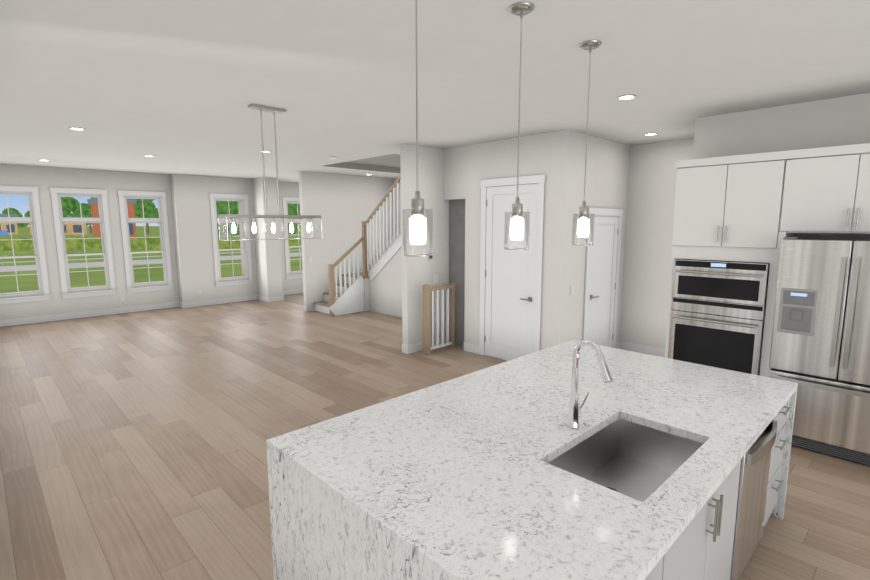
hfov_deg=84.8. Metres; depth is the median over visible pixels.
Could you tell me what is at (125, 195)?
window
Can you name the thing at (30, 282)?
ground
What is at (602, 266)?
closet door
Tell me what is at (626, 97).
recessed light
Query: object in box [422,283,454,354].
stair railing
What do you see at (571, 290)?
light switch
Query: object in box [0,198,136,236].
building
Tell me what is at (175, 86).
ceiling
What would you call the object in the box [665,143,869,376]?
tall cabinet
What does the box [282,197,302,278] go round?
window
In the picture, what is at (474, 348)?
baseboard
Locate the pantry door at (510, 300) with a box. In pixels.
[479,174,545,360]
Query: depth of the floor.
4.32 m
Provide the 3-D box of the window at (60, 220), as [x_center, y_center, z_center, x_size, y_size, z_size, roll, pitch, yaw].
[-7.255,-0.977,9.851,0.960,2.212,0.185,-8,11,-44]
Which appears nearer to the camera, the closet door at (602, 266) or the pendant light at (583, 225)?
the pendant light at (583, 225)
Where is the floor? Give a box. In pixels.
[0,293,869,579]
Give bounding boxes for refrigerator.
[768,237,869,464]
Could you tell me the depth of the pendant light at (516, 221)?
2.60 m
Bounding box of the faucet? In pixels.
[567,340,612,428]
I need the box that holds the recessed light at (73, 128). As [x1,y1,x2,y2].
[69,127,84,129]
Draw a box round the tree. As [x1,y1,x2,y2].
[2,197,300,238]
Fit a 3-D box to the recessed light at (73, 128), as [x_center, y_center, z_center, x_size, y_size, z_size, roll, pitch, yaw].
[-4.190,-1.892,5.572,0.156,0.008,0.156,-8,11,-44]
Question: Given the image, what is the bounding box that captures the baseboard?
[0,288,664,357]
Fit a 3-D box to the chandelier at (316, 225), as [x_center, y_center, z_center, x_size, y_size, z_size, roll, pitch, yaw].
[-1.615,-1.138,4.681,0.985,1.267,0.214,-8,11,-44]
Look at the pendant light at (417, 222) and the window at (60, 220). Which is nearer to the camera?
the pendant light at (417, 222)
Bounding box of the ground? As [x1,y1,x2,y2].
[0,226,301,292]
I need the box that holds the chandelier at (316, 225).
[218,104,322,240]
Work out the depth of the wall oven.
4.58 m
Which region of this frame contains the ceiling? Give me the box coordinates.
[0,0,869,182]
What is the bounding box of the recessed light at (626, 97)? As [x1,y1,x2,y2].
[617,95,635,99]
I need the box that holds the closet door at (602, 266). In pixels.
[582,208,622,347]
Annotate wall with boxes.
[0,93,869,360]
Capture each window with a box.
[0,185,50,303]
[49,187,116,298]
[117,190,173,292]
[209,193,253,286]
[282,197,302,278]
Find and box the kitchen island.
[266,344,797,579]
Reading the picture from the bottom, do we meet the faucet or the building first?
the faucet
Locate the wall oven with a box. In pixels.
[668,259,769,374]
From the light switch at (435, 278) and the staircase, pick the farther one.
the staircase
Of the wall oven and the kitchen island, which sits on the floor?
the kitchen island
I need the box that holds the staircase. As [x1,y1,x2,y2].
[313,174,401,316]
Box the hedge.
[0,236,296,250]
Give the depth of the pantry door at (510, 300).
6.52 m
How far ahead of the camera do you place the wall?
7.06 m
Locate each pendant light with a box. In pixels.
[402,0,432,256]
[504,2,533,249]
[572,40,600,245]
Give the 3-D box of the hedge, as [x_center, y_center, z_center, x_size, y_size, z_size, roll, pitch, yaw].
[-30.187,-4.458,45.842,32.930,1.293,3.924,-1,8,-8]
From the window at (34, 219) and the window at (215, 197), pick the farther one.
the window at (215, 197)
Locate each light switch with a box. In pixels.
[433,275,437,282]
[570,286,573,294]
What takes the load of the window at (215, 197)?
in the wall
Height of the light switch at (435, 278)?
0.120 m
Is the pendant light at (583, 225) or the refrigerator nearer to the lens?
the pendant light at (583, 225)

